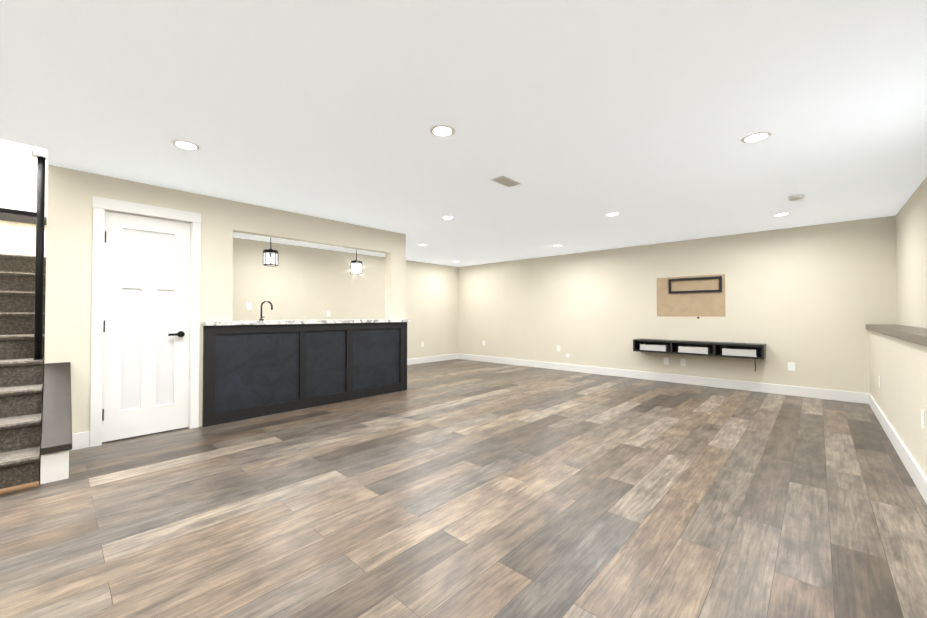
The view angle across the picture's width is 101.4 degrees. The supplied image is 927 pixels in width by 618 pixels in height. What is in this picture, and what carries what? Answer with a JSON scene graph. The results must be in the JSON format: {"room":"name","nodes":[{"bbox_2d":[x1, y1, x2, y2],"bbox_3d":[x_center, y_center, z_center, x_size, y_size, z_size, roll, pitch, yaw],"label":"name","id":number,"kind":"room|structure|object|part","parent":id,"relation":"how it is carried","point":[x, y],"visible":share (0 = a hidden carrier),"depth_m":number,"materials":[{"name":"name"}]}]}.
{"room":"finished basement","nodes":[
{"label":"finished basement","id":0,"kind":"room"},
{"bbox_2d":[0,139,47,216],"bbox_3d":[-5.525,-2.265,4.368,0.150,2.500,1.330,-1,-1,43],"label":"wall","id":1,"kind":"structure","parent":0,"point":[18,176],"depth_m":4.51,"materials":[{"name":"white paint"}]},
{"bbox_2d":[40,165,70,483],"bbox_3d":[-3.814,-1.176,3.578,2.910,4.700,0.130,-1,-1,43],"label":"wall","id":2,"kind":"structure","parent":0,"point":[57,263],"depth_m":3.08,"materials":[{"name":"paint"}]},
{"bbox_2d":[41,362,71,454],"bbox_3d":[-3.014,0.699,2.816,0.779,0.532,0.145,-1,-1,43],"label":"trim","id":3,"kind":"structure","parent":2,"relation":"on","point":[56,434],"depth_m":2.76,"materials":[{"name":"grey wood"}]},
{"bbox_2d":[0,220,457,358],"bbox_3d":[-2.994,0.054,6.685,0.150,2.330,8.220,-1,-1,43],"label":"wall","id":4,"kind":"structure","parent":0,"point":[302,283],"depth_m":7.10,"materials":[{"name":"paint"}]},
{"bbox_2d":[0,213,46,224],"bbox_3d":[-5.368,-1.042,4.197,0.270,0.090,1.080,-1,-1,43],"label":"ledge cap","id":5,"kind":"object","parent":4,"relation":"on","point":[16,218],"depth_m":4.32,"materials":[{"name":"beige wood"}]},
{"bbox_2d":[247,302,251,309],"bbox_3d":[-3.441,-0.050,6.092,0.006,0.115,0.075,-1,-1,43],"label":"electrical outlet","id":6,"kind":"object","parent":4,"relation":"attached to","point":[249,305],"visible":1,"depth_m":6.09,"materials":[{"name":"white plastic"}]},
{"bbox_2d":[407,354,456,364],"bbox_3d":[-1.225,1.177,8.445,0.016,0.135,3.150,-1,-1,43],"label":"baseboard","id":7,"kind":"structure","parent":4,"relation":"attached to","point":[411,361],"depth_m":8.93,"materials":[{"name":"white wood"}]},
{"bbox_2d":[68,169,405,433],"bbox_3d":[-2.777,0.011,3.743,0.120,2.330,5.470,-1,-1,43],"label":"wall","id":8,"kind":"structure","parent":0,"point":[222,220],"depth_m":3.85,"materials":[{"name":"paint"}]},
{"bbox_2d":[90,196,201,446],"bbox_3d":[-2.942,0.108,3.549,0.141,2.131,0.781,-1,-1,43],"label":"door frame","id":9,"kind":"structure","parent":8,"relation":"attached to","point":[100,205],"depth_m":3.33,"materials":[{"name":"white wood"}]},
{"bbox_2d":[102,211,190,441],"bbox_3d":[-2.924,0.152,3.523,0.091,2.018,0.632,-1,-1,43],"label":"door","id":10,"kind":"structure","parent":8,"relation":"in","point":[146,313],"depth_m":3.52,"materials":[{"name":"white wood"}]},
{"bbox_3d":[-3.136,0.145,3.304,0.008,1.650,0.021,-1,-1,43],"label":"door hinge","id":11,"kind":"part","parent":10,"relation":"part of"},
{"bbox_3d":[-2.769,0.245,3.663,0.056,0.060,0.135,-1,-1,43],"label":"door handle","id":12,"kind":"part","parent":10,"relation":"part of","materials":[{"name":"black metal"}]},
{"bbox_2d":[0,359,926,617],"bbox_3d":[-0.525,1.229,3.937,7.985,0.100,9.250,-1,-1,43],"label":"floor","id":13,"kind":"structure","parent":0,"point":[458,488],"depth_m":2.15,"materials":[{"name":"brown wood"}]},
{"bbox_2d":[0,481,38,493],"bbox_3d":[-3.158,1.142,2.106,0.049,0.022,1.068,-1,-1,43],"label":"trim","id":14,"kind":"structure","parent":13,"relation":"on","point":[19,487],"depth_m":2.43,"materials":[{"name":"brown wood"}]},
{"bbox_2d":[0,254,45,488],"bbox_3d":[-4.219,0.312,3.107,2.918,1.710,1.068,-1,-1,43],"label":"stairs","id":15,"kind":"structure","parent":13,"relation":"on","point":[21,385],"depth_m":2.94,"materials":[{"name":"carpet"}]},
{"bbox_2d":[0,157,45,359],"bbox_3d":[-3.764,-0.415,2.689,0.060,1.629,1.066,-1,-1,43],"label":"post","id":16,"kind":"object","parent":15,"relation":"on","point":[39,214],"visible":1,"depth_m":3.05,"materials":[{"name":"black metal"}]},
{"bbox_2d":[31,146,46,159],"bbox_3d":[-3.426,-1.261,3.064,0.070,0.075,0.086,-1,-1,43],"label":"bracket","id":17,"kind":"object","parent":16,"relation":"attached to","point":[33,154],"visible":0.94,"depth_m":3.04,"materials":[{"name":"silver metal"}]},
{"bbox_2d":[202,322,406,426],"bbox_3d":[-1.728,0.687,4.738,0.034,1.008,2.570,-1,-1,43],"label":"bar","id":18,"kind":"object","parent":13,"relation":"on","point":[251,371],"visible":1,"depth_m":4.46,"materials":[{"name":"black wood"}]},
{"bbox_2d":[202,319,410,325],"bbox_3d":[-1.935,0.164,4.955,0.695,0.040,2.615,-1,-1,43],"label":"countertop","id":19,"kind":"structure","parent":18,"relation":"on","point":[249,322],"depth_m":4.55,"materials":[{"name":"stone"}]},
{"bbox_2d":[259,301,272,320],"bbox_3d":[-2.372,0.020,4.579,0.099,0.236,0.154,-1,-1,43],"label":"faucet","id":20,"kind":"object","parent":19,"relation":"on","point":[261,317],"visible":1,"depth_m":4.55,"materials":[{"name":"black metal"}]},
{"bbox_2d":[0,0,926,266],"bbox_3d":[-0.525,-1.276,3.973,7.985,0.250,9.250,-1,-1,43],"label":"ceiling","id":21,"kind":"structure","parent":0,"point":[578,120],"depth_m":2.24,"materials":[{"name":"paint"}]},
{"bbox_2d":[171,140,200,150],"bbox_3d":[-1.979,-1.166,2.709,0.169,0.003,0.169,-1,-1,34],"label":"recessed light","id":22,"kind":"object","parent":21,"relation":"in","point":[182,144],"depth_m":2.70,"materials":[{"name":"white"}]},
{"bbox_2d":[263,237,277,265],"bbox_3d":[-2.397,-0.839,4.720,0.170,0.601,0.165,-1,-1,43],"label":"pendant light","id":23,"kind":"object","parent":21,"relation":"hanging from","point":[270,256],"visible":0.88,"depth_m":4.66,"materials":[{"name":"white glass"}]},
{"bbox_2d":[350,249,361,274],"bbox_3d":[-1.579,-0.822,5.598,0.170,0.611,0.165,-1,-1,43],"label":"pendant light","id":24,"kind":"object","parent":21,"relation":"hanging from","point":[356,267],"visible":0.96,"depth_m":5.54,"materials":[{"name":"glass"}]},
{"bbox_2d":[430,125,454,136],"bbox_3d":[-0.139,-1.169,2.498,0.169,0.003,0.169,-1,-1,37],"label":"recessed light","id":25,"kind":"object","parent":21,"relation":"in","point":[442,130],"depth_m":2.49,"materials":[{"name":"white"}]},
{"bbox_2d":[442,216,454,218],"bbox_3d":[-0.189,-1.137,4.717,0.169,0.003,0.169,-1,-1,34],"label":"recessed light","id":26,"kind":"object","parent":21,"relation":"in","point":[444,217],"depth_m":4.71,"materials":[{"name":"white"}]},
{"bbox_2d":[490,175,520,186],"bbox_3d":[0.387,-1.153,3.443,0.140,0.010,0.280,-1,-1,43],"label":"ceiling vent","id":27,"kind":"object","parent":21,"relation":"in","point":[505,181],"visible":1,"depth_m":3.43,"materials":[{"name":"white metal"}]},
{"bbox_2d":[605,212,619,215],"bbox_3d":[1.790,-1.139,4.568,0.169,0.003,0.169,-1,-1,37],"label":"recessed light","id":28,"kind":"object","parent":21,"relation":"in","point":[613,213],"depth_m":4.57,"materials":[{"name":"white plastic"}]},
{"bbox_2d":[741,131,771,142],"bbox_3d":[1.995,-1.168,2.587,0.169,0.003,0.169,-1,-1,34],"label":"recessed light","id":29,"kind":"object","parent":21,"relation":"in","point":[755,137],"depth_m":2.58,"materials":[{"name":"white plastic"}]},
{"bbox_2d":[772,213,790,215],"bbox_3d":[3.835,-1.139,4.577,0.169,0.003,0.169,-1,-1,34],"label":"recessed light","id":30,"kind":"object","parent":21,"relation":"in","point":[779,214],"depth_m":4.57,"materials":[{"name":"white"}]},
{"bbox_2d":[788,194,804,200],"bbox_3d":[3.400,-1.135,3.875,0.130,0.035,0.130,-1,-1,43],"label":"smoke detector","id":31,"kind":"object","parent":21,"relation":"attached to","point":[796,197],"visible":1,"depth_m":3.84,"materials":[{"name":"white plastic"}]},
{"bbox_2d":[458,215,897,392],"bbox_3d":[2.542,0.062,7.247,7.985,2.330,0.150,-1,-1,43],"label":"wall","id":32,"kind":"structure","parent":0,"point":[811,301],"depth_m":5.87,"materials":[{"name":"paint"}]},
{"bbox_2d":[457,353,864,403],"bbox_3d":[2.457,1.159,7.194,7.110,0.135,0.019,-1,-1,43],"label":"baseboard","id":33,"kind":"structure","parent":32,"relation":"attached to","point":[838,395],"depth_m":6.04,"materials":[{"name":"white wood"}]},
{"bbox_2d":[664,357,668,364],"bbox_3d":[3.387,0.869,6.341,0.075,0.115,0.006,-1,-1,43],"label":"electrical outlet","id":34,"kind":"object","parent":32,"relation":"attached to","point":[666,360],"visible":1,"depth_m":6.33,"materials":[{"name":"white plastic"}]},
{"bbox_2d":[680,359,685,365],"bbox_3d":[3.570,0.866,6.170,0.075,0.115,0.006,-1,-1,43],"label":"electrical outlet","id":35,"kind":"object","parent":32,"relation":"attached to","point":[682,362],"visible":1,"depth_m":6.17,"materials":[{"name":"white plastic"}]},
{"bbox_2d":[657,274,725,316],"bbox_3d":[3.641,-0.204,6.123,0.970,0.650,0.002,-1,-1,43],"label":"board","id":36,"kind":"object","parent":32,"relation":"attached to","point":[707,304],"visible":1,"depth_m":6.10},
{"bbox_2d":[668,276,721,293],"bbox_3d":[3.686,-0.380,6.064,0.740,0.240,0.025,-1,-1,43],"label":"frame","id":37,"kind":"object","parent":32,"relation":"attached to","point":[700,278],"visible":0.92,"depth_m":6.02,"materials":[{"name":"black metal"}]},
{"bbox_2d":[633,339,765,359],"bbox_3d":[3.608,0.608,5.937,1.740,0.200,0.300,-1,-1,43],"label":"shelf","id":38,"kind":"object","parent":32,"relation":"attached to","point":[733,350],"visible":1,"depth_m":5.82,"materials":[{"name":"black wood"}]},
{"bbox_2d":[788,362,794,370],"bbox_3d":[4.545,0.798,5.263,0.075,0.115,0.006,-1,-1,43],"label":"electrical outlet","id":39,"kind":"object","parent":32,"relation":"attached to","point":[791,366],"visible":1,"depth_m":5.26,"materials":[{"name":"white plastic"}]},
{"bbox_2d":[869,330,926,476],"bbox_3d":[2.237,0.672,1.371,0.435,0.940,8.850,-1,-1,43],"label":"wall","id":40,"kind":"structure","parent":0,"point":[898,366],"depth_m":2.92,"materials":[{"name":"paint"}]},
{"bbox_2d":[865,393,926,503],"bbox_3d":[2.072,1.077,1.519,0.016,0.135,8.850,-1,-1,43],"label":"baseboard","id":41,"kind":"structure","parent":40,"relation":"attached to","point":[917,475],"depth_m":2.90,"materials":[{"name":"white wood"}]},
{"bbox_2d":[866,324,926,346],"bbox_3d":[2.152,0.173,1.456,0.265,0.060,8.848,-1,-1,43],"label":"ledge cap","id":42,"kind":"object","parent":40,"relation":"on","point":[917,335],"visible":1,"depth_m":2.97,"materials":[{"name":"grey wood"}]},
{"bbox_2d":[921,409,924,429],"bbox_3d":[2.856,0.686,2.360,0.006,0.115,0.075,-1,-1,43],"label":"electrical outlet","id":43,"kind":"object","parent":40,"relation":"attached to","point":[922,420],"visible":0.96,"depth_m":2.35,"materials":[{"name":"white plastic"}]},
{"bbox_2d":[896,176,926,327],"bbox_3d":[2.323,-0.494,1.308,0.200,1.390,8.850,-1,-1,43],"label":"wall","id":44,"kind":"structure","parent":0,"point":[911,238],"depth_m":3.83,"materials":[{"name":"paint"}]}
]}

